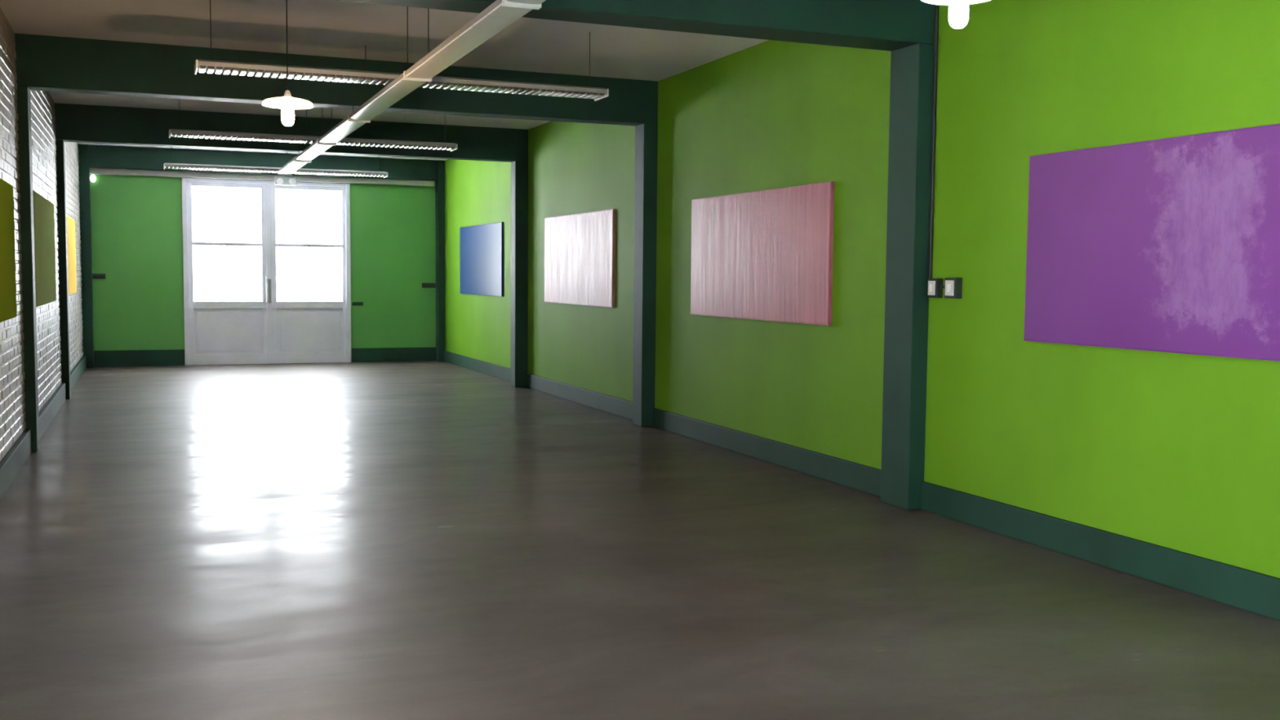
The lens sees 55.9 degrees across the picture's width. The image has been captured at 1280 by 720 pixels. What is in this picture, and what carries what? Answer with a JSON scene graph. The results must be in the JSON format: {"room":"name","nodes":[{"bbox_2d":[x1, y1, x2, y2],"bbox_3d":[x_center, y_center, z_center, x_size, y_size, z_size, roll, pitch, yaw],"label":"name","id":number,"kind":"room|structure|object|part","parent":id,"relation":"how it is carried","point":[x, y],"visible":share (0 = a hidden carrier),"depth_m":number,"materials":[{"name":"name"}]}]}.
{"room":"art gallery","nodes":[
{"label":"art gallery","id":0,"kind":"room"},
{"bbox_2d":[0,8,83,461],"bbox_3d":[-4.829,-0.872,8.905,0.259,3.495,22.608,-1,4,-22],"label":"wall","id":1,"kind":"structure","parent":0,"point":[12,375],"depth_m":11.42,"materials":[{"name":"white brick"}]},
{"bbox_2d":[0,177,17,322],"bbox_3d":[-4.422,-0.761,8.274,0.016,1.022,2.532,-1,4,-22],"label":"painting","id":2,"kind":"object","parent":1,"relation":"attached to","point":[7,255],"visible":1,"depth_m":8.93},
{"bbox_2d":[0,355,86,500],"bbox_3d":[-4.609,0.788,8.822,0.045,0.200,22.060,-1,4,-22],"label":"baseboard","id":3,"kind":"structure","parent":1,"relation":"attached to","point":[16,456],"depth_m":10.07,"materials":[{"name":"green paint"}]},
{"bbox_2d":[32,190,56,306],"bbox_3d":[-6.052,-1.109,12.287,0.016,1.072,2.542,-1,4,-22],"label":"painting","id":4,"kind":"object","parent":1,"relation":"attached to","point":[43,209],"visible":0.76,"depth_m":12.07},
{"bbox_2d":[66,214,76,294],"bbox_3d":[-7.660,-1.404,16.248,0.016,1.022,2.132,-1,4,-22],"label":"painting","id":5,"kind":"object","parent":1,"relation":"attached to","point":[71,241],"visible":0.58,"depth_m":16.27},
{"bbox_2d":[89,173,435,351],"bbox_3d":[-6.225,-1.693,20.344,5.778,3.495,0.300,-1,4,-22],"label":"wall","id":6,"kind":"structure","parent":0,"point":[136,220],"depth_m":19.68,"materials":[{"name":"green paint"}]},
{"bbox_2d":[89,174,96,182],"bbox_3d":[-8.635,-2.865,19.059,0.084,0.122,0.106,-1,4,-22],"label":"wall lamp","id":7,"kind":"object","parent":6,"relation":"attached to","point":[92,178],"visible":1,"depth_m":19.02,"materials":[{"name":"white plastic"}]},
{"bbox_2d":[92,273,105,279],"bbox_3d":[-8.608,-1.334,19.209,0.193,0.085,0.060,-1,4,-22],"label":"wall bracket","id":8,"kind":"object","parent":6,"relation":"attached to","point":[95,276],"visible":1,"depth_m":19.20,"materials":[{"name":"black metal"}]},
{"bbox_2d":[186,182,270,364],"bbox_3d":[-6.788,-1.416,19.944,1.266,2.990,0.136,-1,4,-22],"label":"door","id":9,"kind":"structure","parent":6,"relation":"in","point":[228,332],"depth_m":20.00,"materials":[{"name":"grey paint"}]},
{"bbox_3d":[-6.828,-0.476,20.041,1.081,0.760,0.036,-1,4,-22],"label":"panel","id":10,"kind":"part","parent":9,"relation":"part of","materials":[{"name":"grey paint"}]},
{"bbox_3d":[-6.235,-1.175,20.154,0.022,0.430,0.076,-1,4,-22],"label":"handle","id":11,"kind":"part","parent":9,"relation":"part of","materials":[{"name":"silver metal"}]},
{"bbox_2d":[89,168,434,186],"bbox_3d":[-6.136,-3.029,20.059,5.478,0.093,0.110,-1,4,-22],"label":"trim","id":12,"kind":"structure","parent":6,"relation":"attached to","point":[92,171],"depth_m":19.88,"materials":[{"name":"metal"}]},
{"bbox_2d":[93,346,435,367],"bbox_3d":[-6.171,-0.068,20.308,5.534,0.260,0.030,-1,4,-22],"label":"baseboard","id":13,"kind":"structure","parent":6,"relation":"attached to","point":[158,357],"depth_m":19.72,"materials":[{"name":"green paint"}]},
{"bbox_2d":[181,177,351,365],"bbox_3d":[-6.221,-1.461,20.228,2.682,3.050,0.150,-1,4,-22],"label":"door frame","id":14,"kind":"structure","parent":6,"relation":"attached to","point":[184,222],"depth_m":19.89,"materials":[{"name":"grey paint"}]},
{"bbox_2d":[275,176,296,185],"bbox_3d":[-5.873,-2.975,20.028,0.340,0.145,0.152,-1,4,-22],"label":"emergency light","id":15,"kind":"object","parent":6,"relation":"attached to","point":[279,180],"visible":1,"depth_m":20.02,"materials":[{"name":"grey plastic"}]},
{"bbox_2d":[266,184,346,364],"bbox_3d":[-5.639,-1.441,20.438,1.297,2.990,0.081,-1,4,-22],"label":"door","id":16,"kind":"structure","parent":6,"relation":"in","point":[309,331],"depth_m":20.45,"materials":[{"name":"grey paint"}]},
{"bbox_3d":[-6.196,-1.153,20.193,0.054,0.400,0.007,-1,4,-22],"label":"lock plate","id":17,"kind":"part","parent":16,"relation":"part of","materials":[{"name":"grey metal"}]},
{"bbox_3d":[-5.608,-0.500,20.534,1.090,0.760,0.036,-1,4,-22],"label":"panel","id":18,"kind":"part","parent":16,"relation":"part of","materials":[{"name":"grey paint"}]},
{"bbox_2d":[351,302,363,305],"bbox_3d":[-4.856,-0.966,20.776,0.185,0.060,0.030,-1,4,-22],"label":"wall bracket","id":19,"kind":"object","parent":6,"relation":"attached to","point":[353,303],"visible":1,"depth_m":20.77,"materials":[{"name":"black metal"}]},
{"bbox_2d":[422,283,435,288],"bbox_3d":[-3.705,-1.309,21.201,0.240,0.085,0.060,-1,4,-22],"label":"wall bracket","id":20,"kind":"object","parent":6,"relation":"attached to","point":[424,285],"visible":1,"depth_m":21.20,"materials":[{"name":"black metal"}]},
{"bbox_2d":[0,0,768,160],"bbox_3d":[-1.966,-2.733,9.767,6.378,0.150,22.908,-1,4,-22],"label":"ceiling","id":21,"kind":"structure","parent":0,"point":[320,28],"depth_m":10.02,"materials":[{"name":"beige paint"}]},
{"bbox_2d":[88,144,437,181],"bbox_3d":[-6.099,-3.247,20.005,5.514,0.345,0.208,-1,4,-22],"label":"beam","id":22,"kind":"structure","parent":21,"relation":"attached to","point":[100,156],"depth_m":19.73,"materials":[{"name":"green paint"}]},
{"bbox_2d":[163,146,281,173],"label":"light","id":23,"kind":"object","parent":22,"relation":"hanging from","point":[269,170],"depth_m":17.08,"materials":[{"name":"grey metal"}]},
{"bbox_2d":[291,168,387,177],"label":"light","id":24,"kind":"object","parent":22,"relation":"hanging from","point":[300,171],"depth_m":17.72,"materials":[{"name":"grey metal"}]},
{"bbox_2d":[165,166,386,177],"bbox_3d":[-5.236,-2.725,17.491,3.052,0.024,0.291,-1,4,-22],"label":"diffuser","id":25,"kind":"object","parent":24,"relation":"attached to","point":[258,169],"depth_m":17.48,"materials":[{"name":"grey"}]},
{"bbox_2d":[262,0,313,126],"bbox_3d":[-2.265,-2.011,7.748,0.318,1.011,0.318,-1,4,-22],"label":"pendant lamp","id":26,"kind":"object","parent":21,"relation":"hanging from","point":[287,103],"visible":1,"depth_m":7.75,"materials":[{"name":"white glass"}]},
{"bbox_3d":[-2.264,-2.112,7.741,0.007,0.810,0.007,-3,6,-44],"label":"cord","id":27,"kind":"part","parent":26,"relation":"part of","materials":[{"name":"black rubber"}]},
{"bbox_3d":[-2.268,-1.666,7.772,0.318,0.060,0.318,-1,4,-22],"label":"lamp shade","id":28,"kind":"part","parent":26,"relation":"part of","materials":[{"name":"white metal"}]},
{"bbox_3d":[-2.269,-1.575,7.779,0.081,0.137,0.081,-1,4,-22],"label":"bulb","id":29,"kind":"part","parent":26,"relation":"part of","materials":[{"name":"white glass"}]},
{"bbox_2d":[54,102,528,162],"bbox_3d":[-4.230,-2.865,15.357,5.778,0.437,0.220,-1,4,-22],"label":"beam","id":30,"kind":"structure","parent":21,"relation":"attached to","point":[77,123],"depth_m":15.05,"materials":[{"name":"green paint"}]},
{"bbox_2d":[168,121,320,143],"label":"light","id":31,"kind":"object","parent":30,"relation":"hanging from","point":[180,132],"depth_m":13.08,"materials":[{"name":"grey metal"}]},
{"bbox_2d":[171,133,455,150],"bbox_3d":[-3.598,-2.432,13.483,3.052,0.024,0.291,-1,4,-22],"label":"diffuser","id":32,"kind":"object","parent":31,"relation":"attached to","point":[238,136],"depth_m":13.38,"materials":[{"name":"grey metal"}]},
{"bbox_2d":[336,115,457,151],"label":"light","id":33,"kind":"object","parent":30,"relation":"hanging from","point":[345,141],"depth_m":13.72,"materials":[{"name":"grey metal"}]},
{"bbox_2d":[276,115,310,175],"bbox_3d":[-4.536,-2.800,15.757,0.194,0.612,2.110,-1,4,-22],"label":"light","id":34,"kind":"object","parent":21,"relation":"hanging from","point":[292,166],"visible":0.85,"depth_m":15.71,"materials":[{"name":"white"}]},
{"bbox_2d":[278,160,306,173],"bbox_3d":[-4.538,-2.513,15.777,0.184,0.012,2.062,-1,4,-22],"label":"diffuser","id":35,"kind":"object","parent":34,"relation":"attached to","point":[291,166],"depth_m":15.71,"materials":[{"name":"white"}]},
{"bbox_2d":[194,0,401,85],"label":"light","id":36,"kind":"object","parent":21,"relation":"hanging from","point":[255,69],"depth_m":8.79,"materials":[{"name":"grey metal"}]},
{"bbox_2d":[294,107,332,161],"bbox_3d":[-3.699,-2.647,13.696,0.194,0.612,2.110,-1,4,-22],"label":"light","id":37,"kind":"object","parent":21,"relation":"hanging from","point":[313,150],"visible":0.85,"depth_m":13.74,"materials":[{"name":"white"}]},
{"bbox_2d":[296,142,332,160],"bbox_3d":[-3.701,-2.360,13.716,0.184,0.012,2.062,-1,4,-22],"label":"diffuser","id":38,"kind":"object","parent":37,"relation":"attached to","point":[313,150],"depth_m":13.66,"materials":[{"name":"white"}]},
{"bbox_2d":[14,33,657,125],"bbox_3d":[-2.543,-2.556,11.202,5.778,0.437,0.250,-1,4,-22],"label":"beam","id":39,"kind":"structure","parent":21,"relation":"attached to","point":[44,63],"depth_m":10.80,"materials":[{"name":"green paint"}]},
{"bbox_2d":[317,106,365,145],"bbox_3d":[-2.897,-2.500,11.723,0.194,0.612,2.110,-1,4,-22],"label":"light","id":40,"kind":"object","parent":21,"relation":"hanging from","point":[344,128],"visible":0.86,"depth_m":11.71,"materials":[{"name":"grey"}]},
{"bbox_2d":[319,120,365,143],"bbox_3d":[-2.900,-2.213,11.743,0.184,0.012,2.062,-1,4,-22],"label":"diffuser","id":41,"kind":"object","parent":40,"relation":"attached to","point":[344,128],"depth_m":11.66,"materials":[{"name":"white plastic"}]},
{"bbox_2d":[348,6,427,122],"bbox_3d":[-2.023,-2.340,9.569,0.194,0.612,2.530,-1,4,-22],"label":"light","id":42,"kind":"object","parent":21,"relation":"hanging from","point":[399,87],"visible":0.89,"depth_m":9.41,"materials":[{"name":"white metal"}]},
{"bbox_2d":[349,78,426,120],"bbox_3d":[-2.026,-2.052,9.589,0.184,0.012,2.482,-1,4,-22],"label":"diffuser","id":43,"kind":"object","parent":42,"relation":"attached to","point":[398,88],"depth_m":9.42,"materials":[{"name":"white plastic"}]},
{"bbox_2d":[404,0,539,81],"bbox_3d":[-1.070,-2.165,7.221,0.194,0.612,2.530,-1,4,-22],"label":"light","id":44,"kind":"object","parent":21,"relation":"hanging from","point":[497,16],"visible":0.99,"depth_m":7.03,"materials":[{"name":"white metal"}]},
{"bbox_2d":[418,31,608,101],"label":"light","id":45,"kind":"object","parent":21,"relation":"hanging from","point":[437,82],"depth_m":9.43,"materials":[{"name":"grey metal"}]},
{"bbox_2d":[198,65,604,98],"bbox_3d":[-1.743,-2.108,9.207,3.052,0.024,0.291,-1,4,-22],"label":"diffuser","id":46,"kind":"object","parent":45,"relation":"attached to","point":[266,71],"depth_m":9.12,"materials":[{"name":"grey metal"}]},
{"bbox_2d":[503,0,546,8],"bbox_3d":[-0.113,-1.990,4.864,0.194,0.612,2.530,-1,4,-22],"label":"light","id":47,"kind":"object","parent":21,"relation":"hanging from","point":[527,3],"visible":1,"depth_m":6.02,"materials":[{"name":"grey"}]},
{"bbox_2d":[506,0,545,4],"bbox_3d":[-0.115,-1.702,4.884,0.184,0.012,2.482,-1,4,-22],"label":"diffuser","id":48,"kind":"object","parent":47,"relation":"attached to","point":[508,2],"depth_m":6.00,"materials":[{"name":"white plastic"}]},
{"bbox_2d":[339,0,934,51],"bbox_3d":[-0.809,-2.238,6.932,5.778,0.437,0.330,-1,4,-22],"label":"beam","id":49,"kind":"structure","parent":21,"relation":"attached to","point":[891,25],"depth_m":7.45,"materials":[{"name":"green paint"}]},
{"bbox_2d":[920,0,990,28],"bbox_3d":[1.322,-1.829,4.966,0.318,0.916,0.318,-1,4,-22],"label":"pendant lamp","id":50,"kind":"object","parent":21,"relation":"hanging from","point":[958,10],"visible":1,"depth_m":4.97,"materials":[{"name":"white glass"}]},
{"bbox_3d":[1.319,-1.531,4.987,0.318,0.060,0.318,-1,4,-22],"label":"lamp shade","id":51,"kind":"part","parent":50,"relation":"part of","materials":[{"name":"white ceramic"}]},
{"bbox_3d":[1.318,-1.441,4.993,0.081,0.137,0.081,-1,4,-22],"label":"bulb","id":52,"kind":"part","parent":50,"relation":"part of","materials":[{"name":"white glass"}]},
{"bbox_2d":[0,360,1279,719],"bbox_3d":[-2.009,0.901,10.047,6.378,0.150,22.958,-1,4,-22],"label":"floor","id":53,"kind":"structure","parent":0,"point":[411,540],"depth_m":6.06,"materials":[{"name":"concrete"}]},
{"bbox_2d":[16,85,39,452],"bbox_3d":[-5.203,-0.757,10.256,0.095,3.068,0.250,-1,4,-22],"label":"pillar","id":54,"kind":"structure","parent":53,"relation":"on","point":[24,101],"depth_m":10.16,"materials":[{"name":"green paint"}]},
{"bbox_2d":[55,139,71,399],"bbox_3d":[-6.890,-1.066,14.411,0.095,3.068,0.220,-1,4,-22],"label":"pillar","id":55,"kind":"structure","parent":53,"relation":"on","point":[60,153],"depth_m":14.32,"materials":[{"name":"green paint"}]},
{"bbox_2d":[78,144,93,368],"bbox_3d":[-8.731,-1.623,19.036,0.150,3.495,0.248,-1,4,-22],"label":"pillar","id":56,"kind":"structure","parent":53,"relation":"on","point":[83,149],"depth_m":18.92,"materials":[{"name":"green paint"}]},
{"bbox_2d":[435,160,445,361],"bbox_3d":[-3.498,-1.724,21.153,0.115,3.495,0.248,-1,4,-22],"label":"pillar","id":57,"kind":"structure","parent":53,"relation":"on","point":[440,183],"depth_m":21.06,"materials":[{"name":"green paint"}]},
{"bbox_2d":[511,160,528,386],"bbox_3d":[-1.647,-1.167,16.532,0.190,3.068,0.220,-1,4,-22],"label":"pillar","id":58,"kind":"structure","parent":53,"relation":"on","point":[519,169],"depth_m":16.45,"materials":[{"name":"green paint"}]},
{"bbox_2d":[632,123,657,426],"bbox_3d":[0.054,-0.858,12.383,0.158,3.068,0.250,-1,4,-22],"label":"pillar","id":59,"kind":"structure","parent":53,"relation":"on","point":[646,134],"depth_m":12.30,"materials":[{"name":"green paint"}]},
{"bbox_2d":[880,43,933,510],"bbox_3d":[1.799,-0.540,8.117,0.135,3.068,0.330,-1,4,-22],"label":"pillar","id":60,"kind":"structure","parent":53,"relation":"on","point":[911,85],"depth_m":8.03,"materials":[{"name":"green paint"}]},
{"bbox_2d":[444,0,1279,577],"bbox_3d":[0.755,-0.979,11.165,0.250,3.495,22.608,-1,4,-22],"label":"wall","id":61,"kind":"structure","parent":0,"point":[1177,451],"depth_m":7.66,"materials":[{"name":"paint"}]},
{"bbox_2d":[459,222,503,296],"bbox_3d":[-2.481,-1.553,18.756,0.031,1.082,2.562,-1,4,-22],"label":"painting","id":62,"kind":"object","parent":61,"relation":"attached to","point":[482,246],"visible":1,"depth_m":18.61},
{"bbox_2d":[544,208,615,307],"bbox_3d":[-0.759,-1.210,14.518,0.031,1.087,2.497,-1,4,-22],"label":"painting","id":63,"kind":"object","parent":61,"relation":"attached to","point":[580,249],"visible":1,"depth_m":14.33},
{"bbox_2d":[690,181,834,325],"bbox_3d":[0.968,-0.886,10.264,0.031,1.082,2.522,-1,4,-22],"label":"painting","id":64,"kind":"object","parent":61,"relation":"attached to","point":[763,255],"visible":1,"depth_m":10.03},
{"bbox_2d":[444,351,1279,620],"bbox_3d":[0.713,0.690,10.976,0.028,0.190,22.060,-1,4,-22],"label":"baseboard","id":65,"kind":"structure","parent":61,"relation":"attached to","point":[1249,590],"depth_m":7.30,"materials":[{"name":"green paint"}]},
{"bbox_2d":[927,4,939,284],"bbox_3d":[1.921,-1.477,7.881,0.027,2.019,0.040,-1,4,-22],"label":"cable","id":66,"kind":"object","parent":61,"relation":"attached to","point":[936,6],"visible":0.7,"depth_m":7.88,"materials":[{"name":"black plastic"}]},
{"bbox_2d":[927,278,942,297],"bbox_3d":[1.923,-0.470,7.883,0.062,0.127,0.105,-1,4,-22],"label":"light switch","id":67,"kind":"object","parent":61,"relation":"attached to","point":[934,291],"visible":1,"depth_m":7.84,"materials":[{"name":"grey paint"}]},
{"bbox_3d":[1.903,-0.470,7.875,0.008,0.094,0.074,-1,4,-22],"label":"plate","id":68,"kind":"part","parent":67,"relation":"part of","materials":[{"name":"grey plastic"}]},
{"bbox_2d":[944,277,962,298],"bbox_3d":[1.995,-0.460,7.708,0.062,0.132,0.125,-1,4,-22],"label":"light switch","id":69,"kind":"object","parent":61,"relation":"attached to","point":[953,286],"visible":1,"depth_m":7.66,"materials":[{"name":"grey paint"}]},
{"bbox_3d":[1.974,-0.459,7.699,0.008,0.098,0.088,-1,4,-22],"label":"plate","id":70,"kind":"part","parent":69,"relation":"part of","materials":[{"name":"grey plastic"}]},
{"bbox_2d":[1023,123,1279,361],"bbox_3d":[2.743,-0.562,5.892,0.031,1.075,2.522,-1,4,-22],"label":"painting","id":71,"kind":"object","parent":61,"relation":"attached to","point":[1167,245],"visible":1,"depth_m":6.11}
]}

